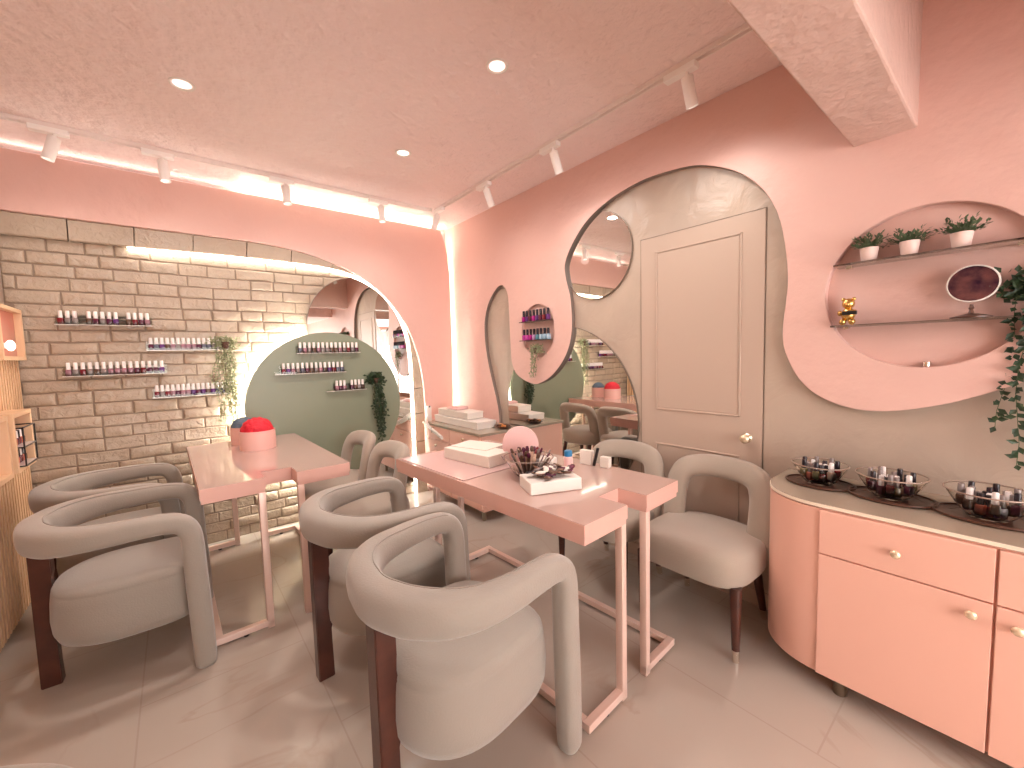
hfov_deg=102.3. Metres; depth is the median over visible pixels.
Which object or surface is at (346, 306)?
arched mirror
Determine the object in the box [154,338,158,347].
bottle
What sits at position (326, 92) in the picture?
ceiling
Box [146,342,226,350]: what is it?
shelf
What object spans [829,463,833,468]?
bottle
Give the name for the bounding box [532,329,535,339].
bottle
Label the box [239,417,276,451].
flower box
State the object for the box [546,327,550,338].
bottle
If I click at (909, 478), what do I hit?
bottle
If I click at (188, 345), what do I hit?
bottle
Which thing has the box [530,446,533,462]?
stick
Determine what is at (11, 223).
trim
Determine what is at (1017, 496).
bottle
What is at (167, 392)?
bottle
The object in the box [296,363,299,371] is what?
bottle
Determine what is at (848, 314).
bear figurine
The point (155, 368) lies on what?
bottle
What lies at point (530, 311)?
bottle
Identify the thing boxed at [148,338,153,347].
bottle
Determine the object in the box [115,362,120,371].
bottle
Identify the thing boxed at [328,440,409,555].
chair
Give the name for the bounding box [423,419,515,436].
countertop
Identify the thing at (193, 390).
bottle
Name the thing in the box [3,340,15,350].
globe lamp
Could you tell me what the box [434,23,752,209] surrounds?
track
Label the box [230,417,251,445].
flower box
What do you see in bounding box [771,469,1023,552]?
countertop
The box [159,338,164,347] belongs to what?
bottle
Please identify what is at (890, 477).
bottle
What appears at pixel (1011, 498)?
bottle
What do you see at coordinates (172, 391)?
bottle
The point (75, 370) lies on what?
bottle
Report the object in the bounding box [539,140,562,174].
track spotlight
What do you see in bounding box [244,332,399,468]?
round wall panel
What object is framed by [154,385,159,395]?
bottle
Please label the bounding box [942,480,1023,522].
glass bowl
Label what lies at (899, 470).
bottle
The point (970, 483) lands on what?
bottle
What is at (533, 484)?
box
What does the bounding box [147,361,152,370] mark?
bottle
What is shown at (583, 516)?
table
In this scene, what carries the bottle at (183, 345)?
on the shelf at (147, 343)
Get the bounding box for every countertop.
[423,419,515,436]
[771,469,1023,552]
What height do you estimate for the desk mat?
0.004 m
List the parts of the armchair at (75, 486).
leg, arm rail, seat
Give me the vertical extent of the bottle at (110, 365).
0.086 m
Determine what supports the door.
in the wall at (951, 441)
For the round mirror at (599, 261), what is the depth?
2.85 m
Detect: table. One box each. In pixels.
[187,433,349,645]
[396,440,677,733]
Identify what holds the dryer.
on the desk mat
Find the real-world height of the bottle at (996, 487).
0.073 m
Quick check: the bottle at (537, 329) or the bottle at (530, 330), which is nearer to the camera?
the bottle at (537, 329)
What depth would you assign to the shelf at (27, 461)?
2.16 m
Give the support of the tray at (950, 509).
on the sideboard
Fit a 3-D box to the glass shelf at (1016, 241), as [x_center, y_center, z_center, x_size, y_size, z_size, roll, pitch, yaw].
[1.608,-0.500,1.606,0.108,0.014,0.555,-5,5,-39]
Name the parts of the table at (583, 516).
leg, leg, floor rail, floor rail, leg, leg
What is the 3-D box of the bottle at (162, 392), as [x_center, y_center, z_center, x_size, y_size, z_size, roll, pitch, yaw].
[-2.465,0.050,2.908,0.028,0.086,0.028,-5,6,-42]
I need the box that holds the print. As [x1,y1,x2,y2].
[0,310,16,355]
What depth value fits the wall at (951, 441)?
2.06 m
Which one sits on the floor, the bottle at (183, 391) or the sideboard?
the sideboard
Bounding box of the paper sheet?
[451,440,501,450]
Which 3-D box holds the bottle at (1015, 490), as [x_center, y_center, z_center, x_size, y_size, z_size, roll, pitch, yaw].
[1.697,0.390,1.385,0.024,0.073,0.024,0,4,24]
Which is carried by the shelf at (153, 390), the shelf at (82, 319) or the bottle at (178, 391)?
the bottle at (178, 391)
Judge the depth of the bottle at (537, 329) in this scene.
3.33 m
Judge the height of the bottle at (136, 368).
0.086 m
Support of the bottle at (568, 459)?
on the table at (583, 516)
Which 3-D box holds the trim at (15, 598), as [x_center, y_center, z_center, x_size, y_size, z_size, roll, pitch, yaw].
[-2.154,0.470,1.507,0.034,1.700,2.621,-5,5,-39]
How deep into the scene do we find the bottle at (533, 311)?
3.35 m
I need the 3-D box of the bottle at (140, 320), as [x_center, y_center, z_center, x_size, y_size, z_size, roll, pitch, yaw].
[-2.538,-0.442,2.824,0.028,0.086,0.028,-5,6,-44]
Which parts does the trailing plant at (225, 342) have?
pot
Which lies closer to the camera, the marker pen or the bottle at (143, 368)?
the marker pen
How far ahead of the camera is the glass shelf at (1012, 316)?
1.58 m
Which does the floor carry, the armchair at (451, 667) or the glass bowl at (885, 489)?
the armchair at (451, 667)
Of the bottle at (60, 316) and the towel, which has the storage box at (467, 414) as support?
the towel
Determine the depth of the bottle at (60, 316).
2.58 m
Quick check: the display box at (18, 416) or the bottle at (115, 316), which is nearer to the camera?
the display box at (18, 416)
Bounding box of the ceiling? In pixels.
[0,0,781,230]
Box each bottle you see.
[57,310,63,321]
[64,311,71,321]
[65,363,71,373]
[72,311,78,321]
[72,362,79,373]
[80,362,86,372]
[86,311,91,321]
[87,362,93,372]
[93,311,98,321]
[94,362,100,372]
[100,312,105,321]
[101,362,107,372]
[106,312,112,322]
[108,362,113,371]
[113,312,118,322]
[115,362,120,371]
[121,361,127,371]
[126,313,131,322]
[128,361,133,371]
[132,313,137,322]
[134,361,139,370]
[138,313,143,322]
[141,361,145,370]
[144,313,149,322]
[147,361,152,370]
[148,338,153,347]
[153,361,158,370]
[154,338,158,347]
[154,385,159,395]
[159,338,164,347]
[159,360,164,370]
[160,385,164,394]
[165,338,169,347]
[165,385,170,394]
[170,338,175,347]
[170,384,175,394]
[176,338,180,347]
[176,384,180,393]
[181,338,185,347]
[181,384,185,393]
[186,338,190,347]
[186,384,190,393]
[191,338,196,346]
[191,383,195,392]
[196,383,200,392]
[197,338,200,346]
[201,338,206,346]
[201,383,205,392]
[206,383,210,391]
[211,382,214,391]
[281,363,285,371]
[286,363,290,371]
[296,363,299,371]
[316,342,320,350]
[321,342,324,350]
[334,342,337,350]
[522,330,525,340]
[525,329,528,339]
[528,310,531,320]
[529,329,531,339]
[532,310,534,320]
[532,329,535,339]
[535,309,538,319]
[535,328,538,339]
[538,309,541,319]
[542,308,545,319]
[542,328,545,338]
[546,308,549,318]
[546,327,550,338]
[564,450,572,466]
[802,459,806,465]
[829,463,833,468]
[835,461,839,468]
[867,467,872,476]
[870,470,875,477]
[877,470,882,478]
[888,474,893,480]
[897,468,902,477]
[906,475,912,482]
[910,472,915,482]
[957,483,964,492]
[966,487,973,494]
[968,481,974,486]
[977,492,984,496]
[986,487,993,492]
[991,492,999,499]
[993,483,999,493]
[1005,491,1011,500]
[1009,494,1013,500]
[1014,489,1021,493]
[1014,493,1021,501]
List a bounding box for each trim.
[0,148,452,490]
[0,210,427,492]
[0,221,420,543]
[0,360,33,651]
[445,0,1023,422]
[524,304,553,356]
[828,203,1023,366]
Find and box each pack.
[550,457,556,463]
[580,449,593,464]
[600,456,610,468]
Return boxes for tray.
[785,474,856,491]
[846,486,939,508]
[931,502,1023,531]
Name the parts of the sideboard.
panel, knob, door, drawer, knob, door, drawer, knob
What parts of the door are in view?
panel, panel, knob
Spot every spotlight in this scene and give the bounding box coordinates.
[26,122,69,162]
[141,147,173,182]
[269,176,293,205]
[368,198,387,222]
[431,206,444,229]
[476,180,494,207]
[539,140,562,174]
[663,59,698,109]
[923,362,930,366]
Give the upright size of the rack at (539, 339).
0.006 m
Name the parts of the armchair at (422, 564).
leg, arm rail, seat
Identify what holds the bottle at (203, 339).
on the shelf at (147, 343)
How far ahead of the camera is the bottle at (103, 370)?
2.71 m
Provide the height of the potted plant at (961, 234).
0.119 m
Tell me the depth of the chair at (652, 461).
2.49 m
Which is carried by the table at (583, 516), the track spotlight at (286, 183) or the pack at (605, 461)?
the pack at (605, 461)
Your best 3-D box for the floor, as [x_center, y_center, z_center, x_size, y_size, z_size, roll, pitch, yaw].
[0.167,1.325,1.185,3.315,0.060,6.520,-5,5,-39]
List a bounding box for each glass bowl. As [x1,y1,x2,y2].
[503,450,553,476]
[791,457,850,485]
[855,467,930,500]
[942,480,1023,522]
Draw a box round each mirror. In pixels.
[306,277,413,483]
[508,327,638,469]
[567,210,632,299]
[946,264,1001,318]
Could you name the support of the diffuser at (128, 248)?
attached to the light strip
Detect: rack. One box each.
[15,422,38,466]
[519,319,552,322]
[524,339,552,340]
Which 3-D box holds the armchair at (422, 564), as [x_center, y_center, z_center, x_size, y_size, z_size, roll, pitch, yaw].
[-0.632,0.887,1.951,0.635,0.745,0.668,-5,6,-42]
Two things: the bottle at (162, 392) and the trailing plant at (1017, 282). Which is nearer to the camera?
the trailing plant at (1017, 282)
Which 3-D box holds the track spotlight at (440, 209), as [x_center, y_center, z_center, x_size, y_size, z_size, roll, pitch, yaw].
[-0.663,-1.464,3.660,0.084,0.178,0.155,-5,5,-39]
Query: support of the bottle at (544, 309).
on the rack at (544, 319)
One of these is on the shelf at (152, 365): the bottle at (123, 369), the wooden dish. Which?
the bottle at (123, 369)
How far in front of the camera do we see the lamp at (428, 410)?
4.00 m
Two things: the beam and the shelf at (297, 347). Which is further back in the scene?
the shelf at (297, 347)
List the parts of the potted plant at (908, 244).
pot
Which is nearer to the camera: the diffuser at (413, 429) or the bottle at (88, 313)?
the bottle at (88, 313)
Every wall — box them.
[0,147,444,387]
[0,271,3,303]
[488,167,1023,593]
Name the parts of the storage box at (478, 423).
lid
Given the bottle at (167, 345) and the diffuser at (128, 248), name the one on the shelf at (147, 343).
the bottle at (167, 345)
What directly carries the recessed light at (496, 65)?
in the ceiling
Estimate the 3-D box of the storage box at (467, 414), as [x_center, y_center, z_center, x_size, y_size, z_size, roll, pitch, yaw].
[-0.490,0.268,3.876,0.174,0.062,0.524,-5,5,-39]
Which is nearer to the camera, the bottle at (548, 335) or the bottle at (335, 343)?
the bottle at (548, 335)
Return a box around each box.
[0,303,26,360]
[0,409,35,473]
[0,416,13,486]
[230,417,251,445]
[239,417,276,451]
[434,414,495,429]
[438,406,482,419]
[444,446,507,467]
[520,470,581,495]
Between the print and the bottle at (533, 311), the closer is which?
the print
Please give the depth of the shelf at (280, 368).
3.39 m
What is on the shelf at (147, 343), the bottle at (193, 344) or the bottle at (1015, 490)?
the bottle at (193, 344)
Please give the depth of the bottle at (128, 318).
2.78 m
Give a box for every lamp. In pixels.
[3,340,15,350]
[425,406,442,439]
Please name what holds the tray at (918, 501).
on the sideboard
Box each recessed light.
[167,77,195,91]
[395,149,410,156]
[486,58,508,74]
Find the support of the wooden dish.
on the console
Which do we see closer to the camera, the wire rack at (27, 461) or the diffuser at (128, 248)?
the wire rack at (27, 461)
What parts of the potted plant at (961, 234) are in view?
pot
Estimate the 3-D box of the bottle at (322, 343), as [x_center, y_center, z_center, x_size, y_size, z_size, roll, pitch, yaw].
[-1.587,-0.306,3.461,0.028,0.086,0.028,-4,5,-35]
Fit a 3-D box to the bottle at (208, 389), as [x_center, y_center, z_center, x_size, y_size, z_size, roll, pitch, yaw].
[-2.264,0.033,3.072,0.028,0.086,0.028,-5,6,-42]
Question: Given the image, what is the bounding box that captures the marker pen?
[592,448,598,465]
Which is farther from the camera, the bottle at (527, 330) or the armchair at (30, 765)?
the bottle at (527, 330)
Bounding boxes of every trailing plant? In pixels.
[201,335,249,422]
[363,371,389,441]
[529,343,546,376]
[988,265,1023,470]
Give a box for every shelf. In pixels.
[17,440,36,465]
[54,315,152,326]
[62,364,166,376]
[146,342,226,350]
[152,385,234,398]
[275,365,345,374]
[296,345,360,353]
[326,382,366,391]
[830,315,1023,328]
[833,237,1023,269]
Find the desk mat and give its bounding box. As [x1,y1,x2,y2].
[402,450,509,480]
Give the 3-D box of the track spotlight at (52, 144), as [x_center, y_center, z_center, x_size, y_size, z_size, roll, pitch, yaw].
[-2.538,-1.315,2.267,0.155,0.178,0.054,-5,5,-39]
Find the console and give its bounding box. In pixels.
[423,419,515,520]
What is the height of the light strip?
2.180 m
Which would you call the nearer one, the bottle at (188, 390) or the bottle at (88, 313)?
the bottle at (88, 313)
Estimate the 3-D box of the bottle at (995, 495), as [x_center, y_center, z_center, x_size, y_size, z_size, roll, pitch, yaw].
[1.594,0.394,1.360,0.024,0.073,0.024,2,5,39]
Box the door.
[641,207,767,588]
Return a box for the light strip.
[127,247,416,492]
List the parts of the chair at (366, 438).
seat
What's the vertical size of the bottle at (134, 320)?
0.086 m
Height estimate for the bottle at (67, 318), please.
0.086 m
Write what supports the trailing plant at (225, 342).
attached to the wall at (442, 232)
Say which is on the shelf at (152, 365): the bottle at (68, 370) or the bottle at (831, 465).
the bottle at (68, 370)
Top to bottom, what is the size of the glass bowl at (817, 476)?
0.087 m
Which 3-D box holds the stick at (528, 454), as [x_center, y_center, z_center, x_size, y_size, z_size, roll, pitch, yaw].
[0.081,0.380,1.972,0.020,0.114,0.049,-1,4,1]
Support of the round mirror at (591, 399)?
attached to the wall at (951, 441)
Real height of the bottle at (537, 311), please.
0.091 m
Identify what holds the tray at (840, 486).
on the sideboard
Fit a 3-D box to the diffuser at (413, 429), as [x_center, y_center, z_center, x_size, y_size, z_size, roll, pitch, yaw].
[-0.984,0.732,4.161,0.024,0.755,0.008,-5,5,-39]
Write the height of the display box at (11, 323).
0.300 m
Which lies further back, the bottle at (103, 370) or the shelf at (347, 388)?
the shelf at (347, 388)
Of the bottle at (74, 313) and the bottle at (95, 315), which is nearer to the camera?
the bottle at (74, 313)
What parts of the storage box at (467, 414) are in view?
lid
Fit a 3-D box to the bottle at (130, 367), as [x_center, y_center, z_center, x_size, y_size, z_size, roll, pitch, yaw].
[-2.588,-0.111,2.800,0.028,0.086,0.028,-5,6,-43]
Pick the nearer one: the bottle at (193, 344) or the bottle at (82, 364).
the bottle at (82, 364)
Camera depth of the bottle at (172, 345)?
2.92 m
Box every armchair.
[0,763,72,767]
[13,483,216,689]
[28,463,184,579]
[299,476,470,681]
[346,512,581,767]
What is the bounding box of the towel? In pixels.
[447,405,467,409]
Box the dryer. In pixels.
[502,426,538,452]
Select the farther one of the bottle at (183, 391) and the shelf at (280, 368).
the shelf at (280, 368)
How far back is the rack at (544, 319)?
3.33 m
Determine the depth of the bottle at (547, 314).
3.22 m
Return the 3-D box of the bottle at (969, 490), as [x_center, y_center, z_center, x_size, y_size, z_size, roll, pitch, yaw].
[1.569,0.391,1.414,0.024,0.073,0.024,-1,4,1]
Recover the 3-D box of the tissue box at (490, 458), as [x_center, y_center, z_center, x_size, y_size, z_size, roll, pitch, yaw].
[-0.198,0.395,2.312,0.370,0.062,0.170,2,6,43]
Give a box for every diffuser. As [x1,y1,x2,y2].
[127,247,413,419]
[412,419,416,492]
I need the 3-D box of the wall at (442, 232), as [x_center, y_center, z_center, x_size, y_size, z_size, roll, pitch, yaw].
[-1.897,-0.179,3.571,3.115,2.705,0.100,-5,5,-39]
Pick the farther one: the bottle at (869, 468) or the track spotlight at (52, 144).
the track spotlight at (52, 144)
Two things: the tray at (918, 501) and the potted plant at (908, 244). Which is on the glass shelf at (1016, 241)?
the potted plant at (908, 244)
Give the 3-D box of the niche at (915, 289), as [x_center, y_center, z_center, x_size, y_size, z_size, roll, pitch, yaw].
[1.652,-0.385,1.651,0.003,0.656,0.656,-5,5,-39]
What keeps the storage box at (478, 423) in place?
on the console
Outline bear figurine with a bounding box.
[837,297,856,324]
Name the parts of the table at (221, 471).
leg, floor rail, leg, floor rail, leg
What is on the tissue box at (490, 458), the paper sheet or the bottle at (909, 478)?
the paper sheet
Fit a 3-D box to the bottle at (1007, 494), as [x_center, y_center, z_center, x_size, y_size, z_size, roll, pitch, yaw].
[1.687,0.402,1.403,0.024,0.073,0.024,-1,4,11]
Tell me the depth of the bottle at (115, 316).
2.74 m
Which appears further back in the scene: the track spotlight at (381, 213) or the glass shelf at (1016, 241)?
the track spotlight at (381, 213)
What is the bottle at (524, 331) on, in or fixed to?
on the rack at (539, 339)
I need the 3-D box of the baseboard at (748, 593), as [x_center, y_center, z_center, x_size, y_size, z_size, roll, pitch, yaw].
[0.789,1.115,2.864,0.012,0.085,1.850,-5,5,-39]
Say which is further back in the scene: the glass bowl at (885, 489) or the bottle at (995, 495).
the glass bowl at (885, 489)
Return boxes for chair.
[304,430,375,500]
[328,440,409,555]
[558,439,664,590]
[637,454,770,663]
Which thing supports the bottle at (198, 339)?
on the shelf at (147, 343)
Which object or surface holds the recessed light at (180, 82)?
in the ceiling
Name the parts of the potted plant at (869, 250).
pot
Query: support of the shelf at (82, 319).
attached to the wall at (442, 232)
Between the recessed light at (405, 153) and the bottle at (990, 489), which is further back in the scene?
the recessed light at (405, 153)
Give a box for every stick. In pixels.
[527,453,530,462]
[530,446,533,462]
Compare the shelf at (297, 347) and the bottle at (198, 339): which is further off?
the shelf at (297, 347)
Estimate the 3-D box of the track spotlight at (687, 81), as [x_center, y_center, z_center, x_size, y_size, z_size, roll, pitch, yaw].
[0.810,-1.381,1.947,0.101,0.176,0.155,-5,5,-39]
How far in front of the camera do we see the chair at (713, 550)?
1.98 m
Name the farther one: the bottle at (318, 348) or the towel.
the towel
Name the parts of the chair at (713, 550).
leg, seat, leg, leg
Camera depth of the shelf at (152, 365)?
2.74 m
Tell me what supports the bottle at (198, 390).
on the shelf at (153, 390)
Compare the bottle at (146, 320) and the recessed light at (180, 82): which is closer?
the recessed light at (180, 82)
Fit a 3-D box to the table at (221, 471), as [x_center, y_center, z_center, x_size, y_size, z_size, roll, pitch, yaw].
[-1.602,0.838,2.663,0.690,0.790,1.300,-5,5,-40]
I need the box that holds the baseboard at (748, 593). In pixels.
[601,540,767,609]
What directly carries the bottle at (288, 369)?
on the shelf at (280, 368)
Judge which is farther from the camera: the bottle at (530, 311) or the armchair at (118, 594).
the bottle at (530, 311)
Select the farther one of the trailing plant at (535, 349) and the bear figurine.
the trailing plant at (535, 349)
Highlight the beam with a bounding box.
[727,0,922,146]
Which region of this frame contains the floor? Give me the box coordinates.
[0,490,1013,767]
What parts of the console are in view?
drawer, door, drawer, door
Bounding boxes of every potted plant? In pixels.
[850,229,888,260]
[883,223,936,254]
[934,210,992,247]
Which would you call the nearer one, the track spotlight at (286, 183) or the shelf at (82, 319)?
the shelf at (82, 319)
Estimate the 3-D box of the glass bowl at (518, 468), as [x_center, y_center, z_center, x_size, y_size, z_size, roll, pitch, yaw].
[0.082,0.398,2.024,0.248,0.090,0.248,-5,5,-39]
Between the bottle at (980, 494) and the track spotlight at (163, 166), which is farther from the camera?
the track spotlight at (163, 166)
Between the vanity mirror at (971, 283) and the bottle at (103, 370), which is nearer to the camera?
the vanity mirror at (971, 283)
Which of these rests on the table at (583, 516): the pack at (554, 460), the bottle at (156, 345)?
the pack at (554, 460)
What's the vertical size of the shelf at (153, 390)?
0.064 m
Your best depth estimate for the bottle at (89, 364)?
2.67 m
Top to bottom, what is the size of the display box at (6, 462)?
0.300 m
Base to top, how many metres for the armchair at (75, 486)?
0.745 m
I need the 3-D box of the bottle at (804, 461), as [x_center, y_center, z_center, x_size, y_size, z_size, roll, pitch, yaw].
[1.293,0.369,1.825,0.024,0.073,0.024,-1,4,11]
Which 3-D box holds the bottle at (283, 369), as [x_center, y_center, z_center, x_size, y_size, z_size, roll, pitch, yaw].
[-1.819,-0.121,3.281,0.028,0.086,0.028,-5,6,-42]
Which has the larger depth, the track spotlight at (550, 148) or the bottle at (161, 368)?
the bottle at (161, 368)
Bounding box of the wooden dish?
[494,424,511,428]
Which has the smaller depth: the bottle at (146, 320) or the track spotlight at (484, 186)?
the bottle at (146, 320)
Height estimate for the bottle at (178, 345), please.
0.086 m
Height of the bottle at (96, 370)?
0.086 m
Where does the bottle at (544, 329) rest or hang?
on the rack at (539, 339)
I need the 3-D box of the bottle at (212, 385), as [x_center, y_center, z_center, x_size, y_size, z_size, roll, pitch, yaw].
[-2.241,0.031,3.090,0.028,0.086,0.028,-4,5,-35]
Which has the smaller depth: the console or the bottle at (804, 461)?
the bottle at (804, 461)
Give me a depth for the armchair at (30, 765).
0.67 m
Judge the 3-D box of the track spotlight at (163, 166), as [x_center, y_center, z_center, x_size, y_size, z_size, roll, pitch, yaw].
[-2.182,-1.344,2.548,0.155,0.178,0.066,-5,5,-39]
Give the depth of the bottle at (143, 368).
2.83 m
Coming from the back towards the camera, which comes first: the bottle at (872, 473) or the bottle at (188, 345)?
the bottle at (188, 345)
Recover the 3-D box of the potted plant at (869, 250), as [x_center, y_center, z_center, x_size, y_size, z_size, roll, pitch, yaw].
[1.506,-0.576,1.734,0.139,0.122,0.119,-5,5,-39]
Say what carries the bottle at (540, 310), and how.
on the rack at (544, 319)
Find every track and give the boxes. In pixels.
[0,112,431,211]
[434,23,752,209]
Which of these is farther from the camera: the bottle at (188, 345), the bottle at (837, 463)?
the bottle at (188, 345)
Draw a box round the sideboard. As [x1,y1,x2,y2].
[768,469,1023,767]
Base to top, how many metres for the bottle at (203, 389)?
0.086 m
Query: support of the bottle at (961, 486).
in the glass bowl at (995, 510)
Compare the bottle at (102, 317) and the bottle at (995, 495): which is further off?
the bottle at (102, 317)
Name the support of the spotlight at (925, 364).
attached to the wall at (951, 441)
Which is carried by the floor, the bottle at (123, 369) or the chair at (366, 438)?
the chair at (366, 438)
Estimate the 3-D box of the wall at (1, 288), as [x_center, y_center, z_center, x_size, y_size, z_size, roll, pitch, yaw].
[-1.115,0.051,0.075,0.100,2.705,6.320,-5,5,-39]
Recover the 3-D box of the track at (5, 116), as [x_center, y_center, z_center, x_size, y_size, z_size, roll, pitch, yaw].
[-1.758,-1.480,2.895,2.650,0.023,0.042,-5,5,-39]
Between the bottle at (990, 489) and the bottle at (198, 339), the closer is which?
the bottle at (990, 489)

